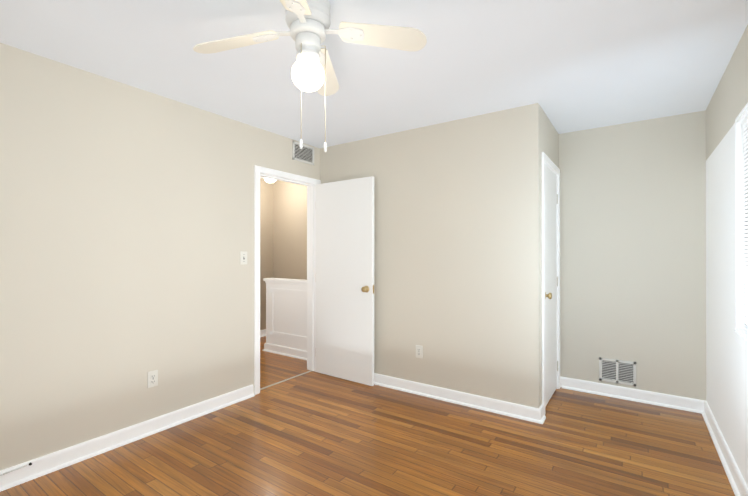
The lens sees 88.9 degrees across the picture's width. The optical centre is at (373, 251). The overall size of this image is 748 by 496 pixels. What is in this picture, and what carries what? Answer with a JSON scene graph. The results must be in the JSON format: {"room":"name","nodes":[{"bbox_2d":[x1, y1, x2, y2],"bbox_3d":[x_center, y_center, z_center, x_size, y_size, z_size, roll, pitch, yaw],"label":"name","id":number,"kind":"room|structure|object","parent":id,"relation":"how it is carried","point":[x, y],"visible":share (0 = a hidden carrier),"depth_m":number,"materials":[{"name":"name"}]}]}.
{"room":"empty bedroom","nodes":[
{"label":"empty bedroom","id":0,"kind":"room"},
{"bbox_2d":[0,43,319,470],"bbox_3d":[-1.448,0.579,3.054,0.120,3.440,5.040,0,0,35],"label":"wall","id":1,"kind":"structure","parent":0,"point":[126,224],"depth_m":2.54,"materials":[{"name":"beige paint"}]},
{"bbox_2d":[0,462,31,475],"bbox_3d":[-2.332,1.210,1.621,0.012,0.021,1.342,0,0,35],"label":"cord","id":2,"kind":"object","parent":1,"relation":"attached to","point":[30,463],"visible":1,"depth_m":2.12,"materials":[{"name":"white plastic"}]},
{"bbox_2d":[0,384,254,491],"bbox_3d":[-1.899,1.246,2.261,0.034,0.100,2.865,0,0,35],"label":"baseboard","id":3,"kind":"structure","parent":1,"relation":"attached to","point":[56,460],"depth_m":2.51,"materials":[{"name":"white paint"}]},
{"bbox_2d":[148,370,157,387],"bbox_3d":[-1.588,0.913,2.736,0.009,0.115,0.070,0,0,35],"label":"outlet","id":4,"kind":"object","parent":1,"relation":"attached to","point":[152,378],"visible":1,"depth_m":2.73,"materials":[{"name":"white plastic"}]},
{"bbox_2d":[240,251,246,264],"bbox_3d":[-1.148,0.055,3.371,0.018,0.115,0.070,0,0,35],"label":"light switch","id":5,"kind":"object","parent":1,"relation":"attached to","point":[243,257],"visible":1,"depth_m":3.37,"materials":[{"name":"white plastic"}]},
{"bbox_2d":[254,165,320,394],"bbox_3d":[-0.895,0.258,3.864,0.156,2.088,0.876,0,0,35],"label":"door frame","id":6,"kind":"structure","parent":1,"relation":"attached to","point":[308,182],"depth_m":4.00,"materials":[{"name":"white paint"}]},
{"bbox_2d":[315,176,373,385],"bbox_3d":[-0.316,0.283,3.892,0.770,2.014,0.151,0,0,36],"label":"door","id":7,"kind":"structure","parent":6,"relation":"attached to","point":[344,348],"depth_m":3.85,"materials":[{"name":"white paint"}]},
{"bbox_2d":[292,141,313,164],"bbox_3d":[-0.735,-1.028,3.982,0.010,0.190,0.310,0,0,35],"label":"air vent","id":8,"kind":"object","parent":1,"relation":"in","point":[305,154],"visible":1,"depth_m":3.97,"materials":[{"name":"white metal"}]},
{"bbox_2d":[260,178,272,329],"bbox_3d":[-2.405,0.086,5.018,0.120,2.440,2.890,0,0,35],"label":"wall","id":9,"kind":"structure","parent":0,"point":[266,229],"depth_m":5.95,"materials":[{"name":"beige paint"}]},
{"bbox_2d":[260,329,265,336],"bbox_3d":[-2.341,1.255,4.970,0.034,0.100,2.650,0,0,35],"label":"baseboard","id":10,"kind":"structure","parent":9,"relation":"attached to","point":[262,332],"depth_m":5.88,"materials":[{"name":"white paint"}]},
{"bbox_2d":[263,278,306,350],"bbox_3d":[-0.981,0.827,4.795,1.076,0.955,0.150,0,0,35],"label":"wall","id":11,"kind":"structure","parent":0,"point":[286,312],"depth_m":4.81,"materials":[{"name":"white paint"}]},
{"bbox_2d":[262,343,306,359],"bbox_3d":[-1.015,1.255,4.748,1.080,0.100,0.054,0,0,35],"label":"baseboard","id":12,"kind":"structure","parent":11,"relation":"attached to","point":[288,351],"depth_m":4.80,"materials":[{"name":"white paint"}]},
{"bbox_2d":[273,180,306,279],"bbox_3d":[-0.837,0.087,5.621,1.780,2.440,0.120,0,0,35],"label":"wall","id":13,"kind":"structure","parent":0,"point":[289,230],"depth_m":5.87,"materials":[{"name":"beige paint"}]},
{"bbox_2d":[0,336,734,495],"bbox_3d":[-0.809,1.346,2.612,5.470,0.104,5.040,0,0,35],"label":"floor","id":14,"kind":"structure","parent":0,"point":[312,433],"depth_m":2.47,"materials":[{"name":"brown wood"}]},
{"bbox_2d":[0,0,747,178],"bbox_3d":[-0.809,-1.192,2.621,5.470,0.100,5.040,0,0,35],"label":"ceiling","id":15,"kind":"structure","parent":0,"point":[572,65],"depth_m":2.24,"materials":[{"name":"white paint"}]},
{"bbox_2d":[264,177,275,182],"bbox_3d":[-1.452,-1.048,5.331,0.170,0.170,0.170,0,0,35],"label":"light","id":16,"kind":"object","parent":15,"relation":"hanging from","point":[268,180],"visible":0.31,"depth_m":5.29,"materials":[{"name":"white glass"}]},
{"bbox_2d":[193,0,426,151],"bbox_3d":[-0.302,-0.801,1.748,0.800,0.688,0.800,0,0,-41],"label":"ceiling fan","id":17,"kind":"object","parent":15,"relation":"hanging from","point":[308,23],"visible":1,"depth_m":1.71,"materials":[{"name":"white metal"}]},
{"bbox_2d":[320,103,540,407],"bbox_3d":[0.361,0.081,3.595,2.250,2.440,0.100,0,0,35],"label":"wall","id":18,"kind":"structure","parent":0,"point":[457,250],"depth_m":3.28,"materials":[{"name":"beige paint"}]},
{"bbox_2d":[416,345,422,357],"bbox_3d":[0.413,0.915,3.491,0.070,0.115,0.009,0,0,35],"label":"outlet","id":19,"kind":"object","parent":18,"relation":"attached to","point":[419,351],"visible":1,"depth_m":3.49,"materials":[{"name":"white plastic"}]},
{"bbox_2d":[374,373,545,423],"bbox_3d":[0.349,1.251,3.531,2.268,0.100,0.054,0,0,35],"label":"baseboard","id":20,"kind":"structure","parent":18,"relation":"attached to","point":[523,412],"depth_m":3.22,"materials":[{"name":"white paint"}]},
{"bbox_2d":[541,108,558,403],"bbox_3d":[1.510,0.580,3.368,0.100,3.440,0.830,0,0,35],"label":"wall","id":21,"kind":"structure","parent":0,"point":[549,141],"depth_m":3.19,"materials":[{"name":"beige paint"}]},
{"bbox_2d":[542,152,559,415],"bbox_3d":[1.514,0.256,3.361,0.116,2.088,0.786,0,0,35],"label":"trim","id":22,"kind":"structure","parent":21,"relation":"attached to","point":[549,163],"depth_m":3.03,"materials":[{"name":"white paint"}]},
{"bbox_2d":[545,165,557,406],"bbox_3d":[1.556,0.281,3.336,0.093,2.015,0.672,0,0,35],"label":"closet door","id":23,"kind":"structure","parent":21,"relation":"in","point":[551,281],"depth_m":3.36,"materials":[{"name":"white paint"}]},
{"bbox_2d":[559,110,705,400],"bbox_3d":[1.339,0.082,4.064,3.330,2.440,0.120,0,0,35],"label":"wall","id":24,"kind":"structure","parent":0,"point":[632,241],"depth_m":3.33,"materials":[{"name":"beige paint"}]},
{"bbox_2d":[599,357,635,385],"bbox_3d":[2.175,1.070,3.407,0.280,0.210,0.010,0,0,35],"label":"air vent","id":25,"kind":"object","parent":24,"relation":"in","point":[617,371],"visible":1,"depth_m":3.40,"materials":[{"name":"white metal"}]},
{"bbox_2d":[560,376,699,412],"bbox_3d":[2.197,1.250,3.377,1.020,0.100,0.034,0,0,35],"label":"baseboard","id":26,"kind":"structure","parent":24,"relation":"attached to","point":[648,397],"depth_m":3.33,"materials":[{"name":"white paint"}]},
{"bbox_2d":[706,25,747,486],"bbox_3d":[1.395,0.073,1.101,0.120,2.440,5.040,0,0,35],"label":"wall","id":27,"kind":"structure","parent":0,"point":[727,376],"depth_m":2.40,"materials":[{"name":"beige paint"}]},
{"bbox_2d":[700,400,747,495],"bbox_3d":[1.317,1.243,1.120,0.034,0.100,4.750,0,0,35],"label":"baseboard","id":28,"kind":"structure","parent":27,"relation":"attached to","point":[738,484],"depth_m":2.34,"materials":[{"name":"white paint"}]},
{"bbox_2d":[734,103,747,350],"bbox_3d":[1.591,-0.125,1.398,0.132,1.247,1.746,0,0,35],"label":"window","id":29,"kind":"structure","parent":27,"relation":"in","point":[740,332],"depth_m":2.11,"materials":[{"name":"white paint"}]},
{"bbox_2d":[740,114,747,330],"bbox_3d":[1.564,-0.150,1.416,0.046,1.133,1.666,0,0,35],"label":"window blind","id":30,"kind":"object","parent":29,"relation":"attached to","point":[744,123],"visible":1,"depth_m":2.05,"materials":[{"name":"white plastic"}]}
]}

